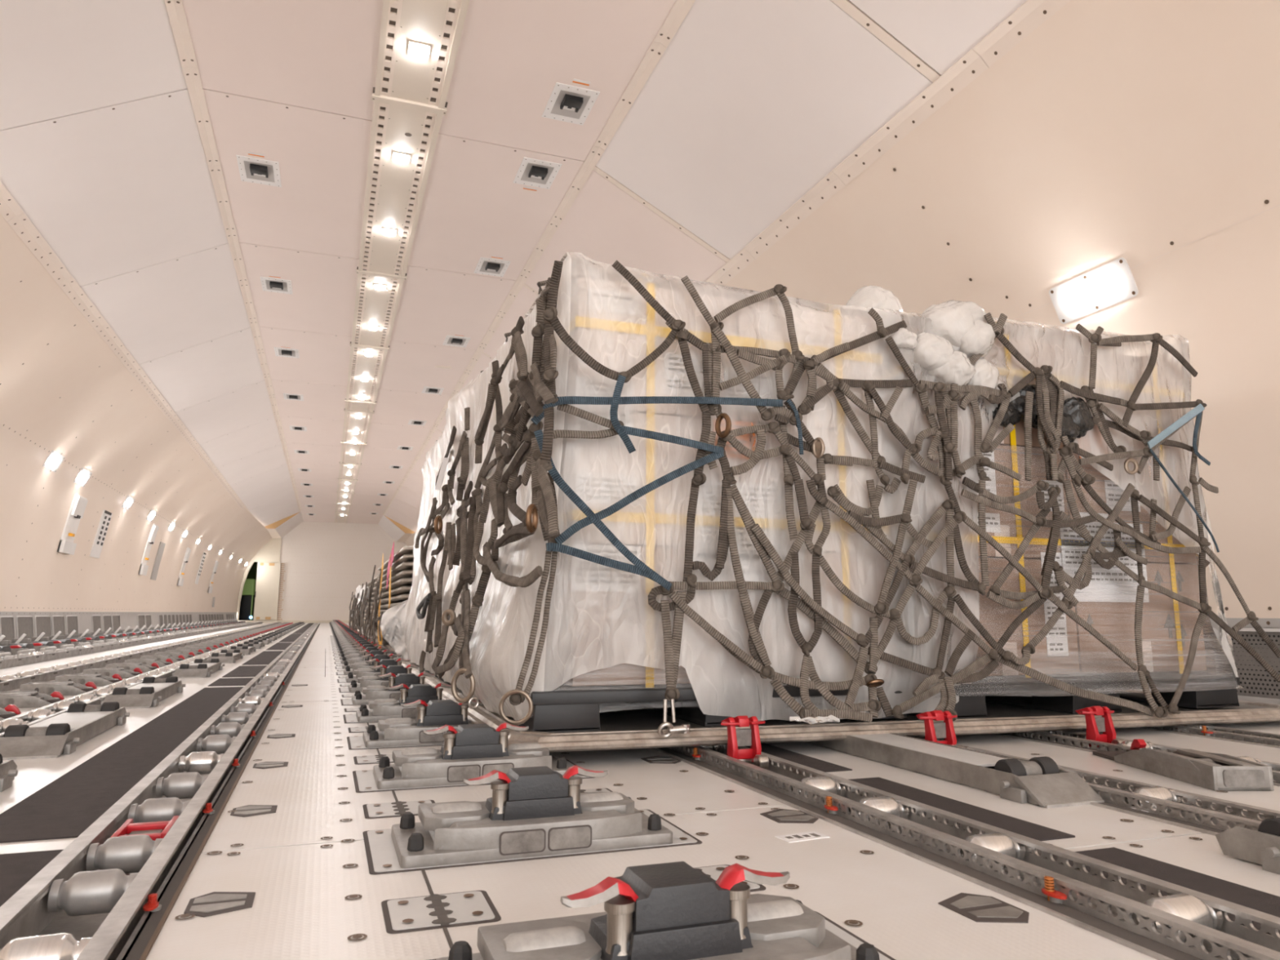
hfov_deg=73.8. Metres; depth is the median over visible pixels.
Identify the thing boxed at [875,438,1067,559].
carton
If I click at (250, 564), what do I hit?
trim
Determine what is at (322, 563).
wall
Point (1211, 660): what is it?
wrap
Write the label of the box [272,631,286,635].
unit
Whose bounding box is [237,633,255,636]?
lock
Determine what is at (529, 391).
net
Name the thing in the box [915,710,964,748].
lock
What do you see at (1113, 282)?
wall lamp
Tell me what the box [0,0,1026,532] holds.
ceiling
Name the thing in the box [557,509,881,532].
band
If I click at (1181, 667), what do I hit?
band
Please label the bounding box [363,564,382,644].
net
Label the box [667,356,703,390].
print
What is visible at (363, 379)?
ceiling lamp
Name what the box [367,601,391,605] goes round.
pallet
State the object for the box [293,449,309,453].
ceiling detector
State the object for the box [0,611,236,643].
sidewall vent panel
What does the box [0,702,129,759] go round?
unit
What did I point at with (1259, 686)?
air vent
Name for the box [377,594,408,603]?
pallet
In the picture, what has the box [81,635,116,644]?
guide
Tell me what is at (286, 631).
unit
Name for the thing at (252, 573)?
wall
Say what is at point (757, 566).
print
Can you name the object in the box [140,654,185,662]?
lock
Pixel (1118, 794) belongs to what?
track
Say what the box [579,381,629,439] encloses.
print
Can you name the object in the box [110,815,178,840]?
lock
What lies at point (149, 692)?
unit
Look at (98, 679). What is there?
lock
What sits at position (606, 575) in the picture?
print
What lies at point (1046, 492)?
print
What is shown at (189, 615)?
air vent
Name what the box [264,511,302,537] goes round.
trim
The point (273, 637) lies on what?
unit
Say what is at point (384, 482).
ceiling detector
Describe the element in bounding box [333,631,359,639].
guide
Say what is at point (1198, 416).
strap
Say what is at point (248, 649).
unit
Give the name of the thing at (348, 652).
guide
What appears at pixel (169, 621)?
air vent
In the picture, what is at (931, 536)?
band
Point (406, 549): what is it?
pallet
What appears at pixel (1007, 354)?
band
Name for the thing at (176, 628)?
guide
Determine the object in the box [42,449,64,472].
wall lamp
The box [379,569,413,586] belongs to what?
pallet
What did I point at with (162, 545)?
strip
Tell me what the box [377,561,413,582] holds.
pallet
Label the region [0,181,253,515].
trim
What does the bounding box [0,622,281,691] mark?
track
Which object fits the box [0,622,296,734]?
track
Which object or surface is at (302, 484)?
ceiling detector
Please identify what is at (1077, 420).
bundle
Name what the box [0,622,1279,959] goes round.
floor
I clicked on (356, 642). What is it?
guide
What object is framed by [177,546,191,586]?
wall fitting
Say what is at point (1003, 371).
band
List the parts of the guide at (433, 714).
post, post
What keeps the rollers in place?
on the track at (91, 901)
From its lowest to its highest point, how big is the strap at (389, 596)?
0.373 m
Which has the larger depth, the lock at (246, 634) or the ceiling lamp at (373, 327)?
the lock at (246, 634)
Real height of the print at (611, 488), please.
0.048 m
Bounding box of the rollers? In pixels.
[38,754,219,941]
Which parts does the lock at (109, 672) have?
lever seat, lever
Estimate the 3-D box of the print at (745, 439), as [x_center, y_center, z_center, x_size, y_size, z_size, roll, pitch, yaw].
[0.240,-0.103,2.159,0.094,0.073,0.001,3,-9,-20]
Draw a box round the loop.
[416,593,431,618]
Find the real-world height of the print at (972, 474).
0.108 m
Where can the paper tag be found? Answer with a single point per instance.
(444, 464)
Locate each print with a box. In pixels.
[575,550,637,583]
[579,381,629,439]
[586,478,634,499]
[601,293,631,300]
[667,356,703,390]
[700,484,784,551]
[718,424,751,453]
[728,372,785,401]
[741,558,768,573]
[968,452,991,491]
[971,515,998,524]
[1044,484,1062,506]
[1044,555,1065,650]
[1063,524,1137,581]
[1107,484,1130,502]
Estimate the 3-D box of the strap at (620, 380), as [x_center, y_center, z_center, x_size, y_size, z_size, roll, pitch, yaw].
[-0.039,-0.152,1.954,0.061,0.182,0.015,3,-9,-20]
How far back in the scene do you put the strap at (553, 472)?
1.89 m
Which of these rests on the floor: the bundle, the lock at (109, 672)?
the lock at (109, 672)
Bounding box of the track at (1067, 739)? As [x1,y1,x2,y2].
[991,729,1279,786]
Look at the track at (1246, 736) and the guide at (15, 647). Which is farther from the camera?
the guide at (15, 647)
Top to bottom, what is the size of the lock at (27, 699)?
0.047 m
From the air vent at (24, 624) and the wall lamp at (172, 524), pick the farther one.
the wall lamp at (172, 524)
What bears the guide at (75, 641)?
on the floor
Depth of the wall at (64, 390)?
8.59 m
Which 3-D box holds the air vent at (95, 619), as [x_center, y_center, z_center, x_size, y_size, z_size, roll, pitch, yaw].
[-6.632,1.776,10.414,0.042,0.256,0.415,3,-9,-20]
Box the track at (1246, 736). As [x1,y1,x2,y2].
[1135,724,1279,748]
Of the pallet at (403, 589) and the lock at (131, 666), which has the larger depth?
the pallet at (403, 589)
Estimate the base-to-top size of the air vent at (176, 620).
0.256 m
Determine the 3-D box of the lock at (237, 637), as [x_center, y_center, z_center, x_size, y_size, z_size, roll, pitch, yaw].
[-4.464,1.761,9.463,0.304,0.047,0.116,3,-9,-20]
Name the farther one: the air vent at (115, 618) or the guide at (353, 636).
the air vent at (115, 618)
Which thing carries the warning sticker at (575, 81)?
attached to the ceiling
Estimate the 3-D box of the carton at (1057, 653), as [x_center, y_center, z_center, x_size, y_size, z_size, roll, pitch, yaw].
[0.928,0.424,2.729,0.566,0.344,0.738,3,-9,-20]
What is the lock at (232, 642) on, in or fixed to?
on the floor
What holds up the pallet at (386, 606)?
on the pallet
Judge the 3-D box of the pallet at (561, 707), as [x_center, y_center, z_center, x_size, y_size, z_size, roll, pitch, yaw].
[0.029,0.618,2.550,0.983,0.090,1.156,3,-9,-20]
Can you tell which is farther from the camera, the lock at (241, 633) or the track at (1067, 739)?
the lock at (241, 633)
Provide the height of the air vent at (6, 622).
0.256 m
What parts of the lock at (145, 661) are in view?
lever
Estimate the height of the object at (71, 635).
0.131 m
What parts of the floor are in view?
latch plate, latch plate, latch plate, latch plate, latch plate, latch plate, plate, plate, plate, plate, plate, plate, plate, plate, plate, plate, plate, plate, plate, plate, plate, plate, plate, latch plate, plate, plate, latch plate, latch plate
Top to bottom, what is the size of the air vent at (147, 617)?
0.256 m
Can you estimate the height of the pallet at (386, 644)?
0.034 m
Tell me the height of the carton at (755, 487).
0.349 m
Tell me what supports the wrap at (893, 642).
on the pallet at (561, 707)
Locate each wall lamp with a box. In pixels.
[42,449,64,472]
[73,467,92,487]
[121,495,134,510]
[146,509,156,521]
[166,520,176,532]
[180,528,188,538]
[195,537,200,545]
[1048,257,1137,324]
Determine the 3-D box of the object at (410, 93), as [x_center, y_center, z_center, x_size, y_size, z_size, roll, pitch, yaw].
[-3.887,-0.947,11.800,0.396,0.032,31.500,3,-9,-20]
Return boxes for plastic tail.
[1205,507,1239,688]
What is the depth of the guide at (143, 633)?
10.54 m
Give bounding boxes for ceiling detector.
[235,155,281,186]
[260,276,292,294]
[274,346,299,358]
[283,393,303,400]
[288,425,306,431]
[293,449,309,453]
[297,468,311,471]
[300,483,312,485]
[302,494,314,497]
[377,493,388,495]
[382,480,395,484]
[389,465,403,468]
[396,445,413,450]
[408,419,426,426]
[422,386,444,395]
[442,334,470,347]
[473,257,511,276]
[512,156,562,189]
[542,82,599,124]
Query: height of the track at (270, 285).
0.002 m
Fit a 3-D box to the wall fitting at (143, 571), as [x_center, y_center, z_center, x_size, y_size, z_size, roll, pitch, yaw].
[-7.389,1.049,12.839,0.167,0.765,0.325,3,-9,-20]
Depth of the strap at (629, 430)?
1.99 m
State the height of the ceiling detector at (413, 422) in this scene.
0.030 m
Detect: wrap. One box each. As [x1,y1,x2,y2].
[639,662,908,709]
[888,597,910,691]
[965,648,1244,696]
[1173,473,1237,685]
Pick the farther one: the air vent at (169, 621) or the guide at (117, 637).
the air vent at (169, 621)
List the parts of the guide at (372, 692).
post, post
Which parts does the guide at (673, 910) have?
post, post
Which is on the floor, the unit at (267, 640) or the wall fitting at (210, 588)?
the unit at (267, 640)
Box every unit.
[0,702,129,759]
[0,753,17,791]
[99,676,185,708]
[171,658,224,678]
[204,649,244,663]
[227,644,257,654]
[242,640,266,648]
[253,636,272,644]
[261,634,278,641]
[267,632,282,638]
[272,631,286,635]
[276,629,288,634]
[1092,738,1274,791]
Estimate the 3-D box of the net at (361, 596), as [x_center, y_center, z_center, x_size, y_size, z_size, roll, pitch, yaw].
[-3.335,1.556,10.068,0.140,0.625,4.594,3,-9,-20]
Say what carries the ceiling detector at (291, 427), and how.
attached to the ceiling
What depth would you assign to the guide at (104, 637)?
8.65 m
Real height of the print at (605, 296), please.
0.006 m
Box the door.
[253,562,280,619]
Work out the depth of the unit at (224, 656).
5.36 m
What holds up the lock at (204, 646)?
on the floor
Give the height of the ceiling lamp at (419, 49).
0.026 m
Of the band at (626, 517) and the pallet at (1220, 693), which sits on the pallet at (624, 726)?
the pallet at (1220, 693)
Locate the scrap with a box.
[789,715,839,724]
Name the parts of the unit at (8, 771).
plate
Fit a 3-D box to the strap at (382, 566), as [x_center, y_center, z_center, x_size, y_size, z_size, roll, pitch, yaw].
[-2.012,0.960,6.633,0.004,0.793,0.639,3,-9,-20]
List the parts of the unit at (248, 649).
plate, plate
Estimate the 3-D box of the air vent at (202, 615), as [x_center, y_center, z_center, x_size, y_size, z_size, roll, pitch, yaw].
[-9.806,3.134,19.153,0.042,0.256,0.325,3,-9,-18]
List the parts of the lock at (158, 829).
arm, spring plate, arm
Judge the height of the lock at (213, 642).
0.047 m
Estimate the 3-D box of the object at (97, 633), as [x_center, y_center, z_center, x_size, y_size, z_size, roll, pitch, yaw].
[-6.058,1.718,9.508,0.260,0.131,0.200,3,-9,-20]
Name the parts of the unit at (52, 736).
plate, plate, plate, plate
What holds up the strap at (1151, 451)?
attached to the net at (529, 391)
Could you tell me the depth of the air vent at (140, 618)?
12.89 m
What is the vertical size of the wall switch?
0.234 m
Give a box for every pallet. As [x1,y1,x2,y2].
[364,576,379,586]
[367,596,383,602]
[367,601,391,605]
[368,581,378,590]
[375,638,396,653]
[377,546,413,570]
[377,554,413,576]
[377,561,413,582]
[377,586,411,598]
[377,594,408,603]
[378,577,412,592]
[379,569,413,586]
[380,602,400,608]
[400,660,1279,752]
[418,665,451,684]
[457,677,908,732]
[811,671,1239,718]
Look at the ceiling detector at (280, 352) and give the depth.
9.07 m
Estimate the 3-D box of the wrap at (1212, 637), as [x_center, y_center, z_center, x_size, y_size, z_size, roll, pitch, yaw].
[1.061,0.341,3.016,1.168,0.703,1.251,3,-9,-20]
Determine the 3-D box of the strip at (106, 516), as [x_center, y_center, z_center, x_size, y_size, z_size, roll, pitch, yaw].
[-6.429,0.650,10.186,0.116,0.552,0.400,3,-9,-20]
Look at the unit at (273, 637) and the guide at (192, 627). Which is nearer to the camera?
the unit at (273, 637)
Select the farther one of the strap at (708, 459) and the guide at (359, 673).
the guide at (359, 673)
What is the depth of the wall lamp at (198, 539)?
16.91 m
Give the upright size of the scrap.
0.020 m
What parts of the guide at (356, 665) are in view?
post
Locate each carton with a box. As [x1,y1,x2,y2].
[544,544,741,686]
[557,375,738,547]
[564,277,737,420]
[664,299,878,433]
[696,418,885,559]
[738,552,890,682]
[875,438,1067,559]
[877,325,1062,449]
[885,551,1093,676]
[1055,345,1185,461]
[1059,521,1206,673]
[1064,438,1196,564]
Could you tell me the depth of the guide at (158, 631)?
11.49 m
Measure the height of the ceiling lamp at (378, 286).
0.026 m
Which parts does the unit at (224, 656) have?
plate, plate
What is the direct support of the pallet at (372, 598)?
on the pallet at (371, 602)
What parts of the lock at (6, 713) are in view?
lever, lever seat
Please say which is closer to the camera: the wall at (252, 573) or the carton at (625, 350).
the carton at (625, 350)
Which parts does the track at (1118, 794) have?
rail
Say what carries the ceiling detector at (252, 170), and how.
attached to the ceiling
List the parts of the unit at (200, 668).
plate, plate, plate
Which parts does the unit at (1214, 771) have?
lever seat, lever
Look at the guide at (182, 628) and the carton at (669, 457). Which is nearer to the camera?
the carton at (669, 457)
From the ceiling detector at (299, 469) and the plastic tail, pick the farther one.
the ceiling detector at (299, 469)
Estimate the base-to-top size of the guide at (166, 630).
0.075 m
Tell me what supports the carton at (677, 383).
on the carton at (755, 487)
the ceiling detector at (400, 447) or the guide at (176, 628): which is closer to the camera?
the guide at (176, 628)
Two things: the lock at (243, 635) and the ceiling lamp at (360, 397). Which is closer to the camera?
the lock at (243, 635)
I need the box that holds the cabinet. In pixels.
[238,578,255,620]
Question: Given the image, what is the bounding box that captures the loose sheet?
[380,599,408,661]
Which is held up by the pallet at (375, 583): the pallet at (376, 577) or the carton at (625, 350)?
the pallet at (376, 577)
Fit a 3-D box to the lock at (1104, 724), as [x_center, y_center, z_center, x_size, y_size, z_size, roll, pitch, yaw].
[1.133,0.610,2.101,0.103,0.105,0.084,-2,-9,13]
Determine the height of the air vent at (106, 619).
0.256 m
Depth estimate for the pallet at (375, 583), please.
9.09 m
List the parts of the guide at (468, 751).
post, post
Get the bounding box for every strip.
[89,510,112,558]
[150,542,165,580]
[195,552,206,584]
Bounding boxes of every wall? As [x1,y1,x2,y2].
[0,213,272,612]
[237,520,407,623]
[246,561,257,620]
[404,0,1279,617]
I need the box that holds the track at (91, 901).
[0,622,319,959]
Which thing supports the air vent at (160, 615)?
attached to the wall at (64, 390)
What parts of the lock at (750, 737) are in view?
claw arm, spring plate, claw arm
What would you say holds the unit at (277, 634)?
on the floor
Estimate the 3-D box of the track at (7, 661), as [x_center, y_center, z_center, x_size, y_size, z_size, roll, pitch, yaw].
[-6.909,2.435,13.770,0.117,0.091,22.000,3,-9,-20]
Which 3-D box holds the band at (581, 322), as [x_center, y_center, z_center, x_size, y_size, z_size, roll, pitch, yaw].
[-0.252,-0.143,3.582,0.876,0.026,2.972,3,-9,-20]
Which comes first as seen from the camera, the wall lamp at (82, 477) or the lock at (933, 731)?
the lock at (933, 731)
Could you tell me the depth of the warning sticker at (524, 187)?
5.60 m
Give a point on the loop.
(424, 602)
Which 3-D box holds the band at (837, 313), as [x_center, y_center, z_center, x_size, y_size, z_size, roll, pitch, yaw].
[0.027,0.240,3.625,0.021,0.990,2.971,3,-9,-20]
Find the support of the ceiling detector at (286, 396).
attached to the ceiling
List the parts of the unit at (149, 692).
plate, plate, plate, plate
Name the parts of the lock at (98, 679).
lever seat, lever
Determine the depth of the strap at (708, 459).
1.94 m
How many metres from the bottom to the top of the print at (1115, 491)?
0.050 m
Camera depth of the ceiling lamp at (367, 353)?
9.13 m
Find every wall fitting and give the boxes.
[57,493,88,555]
[137,523,159,575]
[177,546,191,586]
[208,560,218,593]
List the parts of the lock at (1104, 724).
claw arm, spring plate, claw arm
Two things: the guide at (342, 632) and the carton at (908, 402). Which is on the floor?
the guide at (342, 632)
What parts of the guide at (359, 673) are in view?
post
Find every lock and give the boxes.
[0,690,64,708]
[0,704,26,720]
[19,680,97,696]
[54,673,122,686]
[83,667,142,679]
[106,662,159,672]
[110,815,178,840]
[124,657,173,667]
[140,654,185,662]
[154,651,195,658]
[165,648,204,655]
[176,646,211,653]
[185,644,217,650]
[192,643,224,648]
[200,641,229,646]
[206,640,234,644]
[212,638,238,643]
[217,637,242,641]
[222,636,246,639]
[226,635,249,639]
[231,634,252,638]
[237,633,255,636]
[240,632,257,635]
[720,715,768,768]
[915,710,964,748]
[1075,706,1124,747]
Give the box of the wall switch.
[212,596,214,607]
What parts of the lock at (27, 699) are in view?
lever seat, lever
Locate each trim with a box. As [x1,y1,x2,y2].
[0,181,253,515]
[164,0,302,511]
[236,560,257,620]
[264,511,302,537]
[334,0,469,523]
[377,515,414,542]
[382,0,695,515]
[704,0,1071,285]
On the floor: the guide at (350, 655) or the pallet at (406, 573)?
the guide at (350, 655)
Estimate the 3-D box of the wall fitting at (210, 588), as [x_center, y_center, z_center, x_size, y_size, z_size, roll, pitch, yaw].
[-9.951,2.261,19.892,0.148,0.754,0.300,3,-9,-20]
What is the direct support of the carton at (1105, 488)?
on the carton at (1109, 597)
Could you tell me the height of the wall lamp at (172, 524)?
0.158 m
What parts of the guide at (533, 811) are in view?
post, post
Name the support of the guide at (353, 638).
on the floor
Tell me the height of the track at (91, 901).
0.059 m
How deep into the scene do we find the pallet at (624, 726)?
2.10 m
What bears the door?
in the wall at (322, 563)
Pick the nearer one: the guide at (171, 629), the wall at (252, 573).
the guide at (171, 629)
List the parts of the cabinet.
edge post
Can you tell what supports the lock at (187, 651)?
on the floor
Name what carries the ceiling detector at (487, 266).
attached to the ceiling
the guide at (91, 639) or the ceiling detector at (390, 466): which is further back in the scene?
the ceiling detector at (390, 466)
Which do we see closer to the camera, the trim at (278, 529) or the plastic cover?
the plastic cover
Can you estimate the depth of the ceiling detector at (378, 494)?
19.86 m
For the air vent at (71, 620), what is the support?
attached to the wall at (64, 390)
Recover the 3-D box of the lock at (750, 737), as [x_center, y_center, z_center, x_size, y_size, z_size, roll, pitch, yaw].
[0.222,0.550,1.796,0.103,0.105,0.084,-2,-9,13]
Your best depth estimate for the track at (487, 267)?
6.83 m
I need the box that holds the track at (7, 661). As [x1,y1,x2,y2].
[0,621,262,669]
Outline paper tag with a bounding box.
[435,457,448,489]
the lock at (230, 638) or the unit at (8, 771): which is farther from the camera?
the lock at (230, 638)
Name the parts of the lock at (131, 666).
lever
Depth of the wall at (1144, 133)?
3.31 m
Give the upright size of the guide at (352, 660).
0.104 m
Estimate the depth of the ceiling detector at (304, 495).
20.19 m
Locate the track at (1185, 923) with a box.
[650,744,1279,959]
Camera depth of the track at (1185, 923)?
1.04 m
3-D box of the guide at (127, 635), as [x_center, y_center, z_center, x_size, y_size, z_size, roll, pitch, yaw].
[-5.781,1.772,9.663,0.290,0.075,0.390,3,-9,-20]
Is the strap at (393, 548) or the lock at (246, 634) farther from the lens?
the lock at (246, 634)
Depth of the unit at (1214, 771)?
1.63 m
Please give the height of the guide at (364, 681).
0.104 m
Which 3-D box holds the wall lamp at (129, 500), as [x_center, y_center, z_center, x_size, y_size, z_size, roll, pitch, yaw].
[-6.582,0.292,10.971,0.072,0.158,0.400,3,-9,-20]
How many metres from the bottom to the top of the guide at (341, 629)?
0.104 m
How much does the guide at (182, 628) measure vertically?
0.075 m
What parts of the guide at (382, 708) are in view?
post, post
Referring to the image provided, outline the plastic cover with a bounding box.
[404,252,1210,720]
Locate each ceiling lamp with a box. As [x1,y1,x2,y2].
[354,415,362,418]
[357,395,365,399]
[360,377,368,381]
[363,351,373,356]
[367,324,378,330]
[373,283,386,290]
[381,226,396,235]
[391,151,410,163]
[407,40,431,58]
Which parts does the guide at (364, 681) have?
post, post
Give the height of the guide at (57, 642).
0.075 m
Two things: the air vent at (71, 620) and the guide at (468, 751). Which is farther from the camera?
the air vent at (71, 620)
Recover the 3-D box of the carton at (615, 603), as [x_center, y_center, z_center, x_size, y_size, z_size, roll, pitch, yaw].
[-0.080,0.373,2.365,0.433,0.323,0.738,3,-9,-20]
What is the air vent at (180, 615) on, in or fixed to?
attached to the wall at (64, 390)
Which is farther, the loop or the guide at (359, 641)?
the guide at (359, 641)
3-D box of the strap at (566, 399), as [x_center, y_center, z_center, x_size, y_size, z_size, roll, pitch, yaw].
[0.055,-0.160,1.990,0.630,0.114,0.008,3,-9,-20]
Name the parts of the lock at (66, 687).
lever seat, lever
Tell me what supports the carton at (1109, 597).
on the pallet at (1220, 693)
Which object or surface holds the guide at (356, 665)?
on the floor
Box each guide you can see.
[0,645,35,654]
[0,652,11,657]
[7,643,56,655]
[30,640,74,651]
[49,639,90,648]
[66,637,104,647]
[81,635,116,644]
[94,635,127,642]
[106,634,137,640]
[117,632,146,639]
[127,631,155,637]
[136,631,162,636]
[144,630,168,635]
[151,629,175,635]
[160,628,181,633]
[169,628,186,631]
[171,627,191,631]
[176,626,196,631]
[186,626,204,629]
[333,629,352,637]
[333,630,358,637]
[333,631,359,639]
[333,631,363,640]
[334,632,362,642]
[335,633,363,643]
[335,635,363,645]
[336,635,371,648]
[337,637,376,649]
[337,639,378,653]
[338,641,385,655]
[339,643,390,659]
[340,646,396,663]
[342,649,396,668]
[343,653,401,674]
[345,657,410,682]
[348,664,419,691]
[351,671,435,704]
[355,682,451,721]
[362,699,482,747]
[373,722,573,789]
[391,764,672,868]
[435,861,879,959]
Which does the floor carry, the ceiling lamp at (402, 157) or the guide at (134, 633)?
the guide at (134, 633)
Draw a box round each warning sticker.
[248,151,264,157]
[491,255,503,258]
[523,186,537,191]
[572,78,590,85]
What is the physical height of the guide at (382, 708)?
0.104 m
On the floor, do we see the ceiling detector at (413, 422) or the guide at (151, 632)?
the guide at (151, 632)
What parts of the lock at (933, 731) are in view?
claw arm, spring plate, claw arm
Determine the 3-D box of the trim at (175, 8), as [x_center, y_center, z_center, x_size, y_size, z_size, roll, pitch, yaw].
[-4.443,-1.199,10.181,0.072,0.023,28.798,3,-9,-20]
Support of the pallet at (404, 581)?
on the pallet at (403, 589)
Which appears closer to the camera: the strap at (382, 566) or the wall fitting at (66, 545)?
the strap at (382, 566)
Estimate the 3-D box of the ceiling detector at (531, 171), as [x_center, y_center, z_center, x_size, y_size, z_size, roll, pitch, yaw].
[-0.645,-1.936,5.350,0.239,0.030,0.334,3,-9,-20]
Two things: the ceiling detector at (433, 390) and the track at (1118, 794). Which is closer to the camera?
the track at (1118, 794)
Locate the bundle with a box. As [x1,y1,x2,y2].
[991,383,1094,442]
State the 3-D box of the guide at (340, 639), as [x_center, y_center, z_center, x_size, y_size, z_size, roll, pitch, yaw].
[-2.931,1.627,8.751,0.365,0.104,0.176,3,-9,-20]
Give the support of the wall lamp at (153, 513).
attached to the wall at (64, 390)
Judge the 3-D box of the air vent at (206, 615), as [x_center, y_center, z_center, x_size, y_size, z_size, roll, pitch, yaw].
[-9.939,3.196,19.547,0.042,0.256,0.325,3,-9,-18]
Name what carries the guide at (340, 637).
on the floor
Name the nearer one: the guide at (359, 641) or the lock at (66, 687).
the lock at (66, 687)
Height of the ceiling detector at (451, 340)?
0.030 m
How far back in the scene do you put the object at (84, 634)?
9.04 m
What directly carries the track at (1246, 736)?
on the floor
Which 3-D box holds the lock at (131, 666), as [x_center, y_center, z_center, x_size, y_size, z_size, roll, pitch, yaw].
[-2.643,0.992,4.515,0.304,0.047,0.116,3,-9,-20]
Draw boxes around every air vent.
[0,615,14,643]
[16,615,33,641]
[34,615,51,639]
[51,615,65,635]
[66,614,78,634]
[91,614,101,631]
[102,614,111,631]
[111,614,120,630]
[137,614,145,628]
[144,614,151,627]
[158,613,163,626]
[163,613,167,626]
[167,613,171,625]
[171,613,175,625]
[174,613,178,625]
[178,613,182,624]
[182,613,185,624]
[185,613,189,624]
[188,613,191,624]
[198,613,201,622]
[201,613,204,622]
[204,613,208,622]
[1231,627,1279,702]
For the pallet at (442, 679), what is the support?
on the pallet at (624, 726)
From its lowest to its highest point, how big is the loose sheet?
0.390 m
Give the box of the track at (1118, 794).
[914,736,1279,835]
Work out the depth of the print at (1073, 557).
2.51 m
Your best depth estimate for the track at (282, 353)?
9.11 m
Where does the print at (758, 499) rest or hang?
attached to the carton at (755, 487)
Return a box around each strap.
[377,553,383,648]
[386,542,394,590]
[388,554,391,608]
[530,395,782,425]
[533,429,671,590]
[546,542,666,586]
[554,452,724,544]
[609,374,635,453]
[617,425,724,453]
[786,399,803,454]
[1146,403,1204,448]
[1149,448,1219,552]
[1192,412,1210,465]
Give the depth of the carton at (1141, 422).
2.69 m
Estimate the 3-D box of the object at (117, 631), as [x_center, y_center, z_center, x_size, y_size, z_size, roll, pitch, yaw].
[-6.405,1.865,10.452,0.260,0.131,0.200,3,-9,-20]
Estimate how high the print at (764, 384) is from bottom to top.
0.076 m
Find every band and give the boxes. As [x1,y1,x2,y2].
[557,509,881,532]
[569,315,882,364]
[643,282,654,687]
[829,309,853,680]
[888,365,1170,395]
[889,533,1185,549]
[1003,333,1031,677]
[1148,355,1184,673]
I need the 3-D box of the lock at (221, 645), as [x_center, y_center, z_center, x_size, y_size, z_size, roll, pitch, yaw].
[-3.705,1.440,7.401,0.304,0.047,0.116,3,-9,-20]
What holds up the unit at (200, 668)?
on the floor
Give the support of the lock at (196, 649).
on the floor
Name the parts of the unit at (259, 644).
plate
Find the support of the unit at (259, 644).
on the floor
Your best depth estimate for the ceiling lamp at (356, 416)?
12.07 m
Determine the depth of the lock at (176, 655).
5.71 m
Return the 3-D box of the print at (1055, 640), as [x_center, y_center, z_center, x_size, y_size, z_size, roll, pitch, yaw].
[1.186,0.352,2.438,0.058,0.266,0.001,3,-9,-20]
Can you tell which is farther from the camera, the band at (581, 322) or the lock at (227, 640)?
the lock at (227, 640)
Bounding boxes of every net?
[348,582,369,636]
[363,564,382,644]
[414,260,1279,737]
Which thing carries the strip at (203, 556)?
attached to the wall at (64, 390)

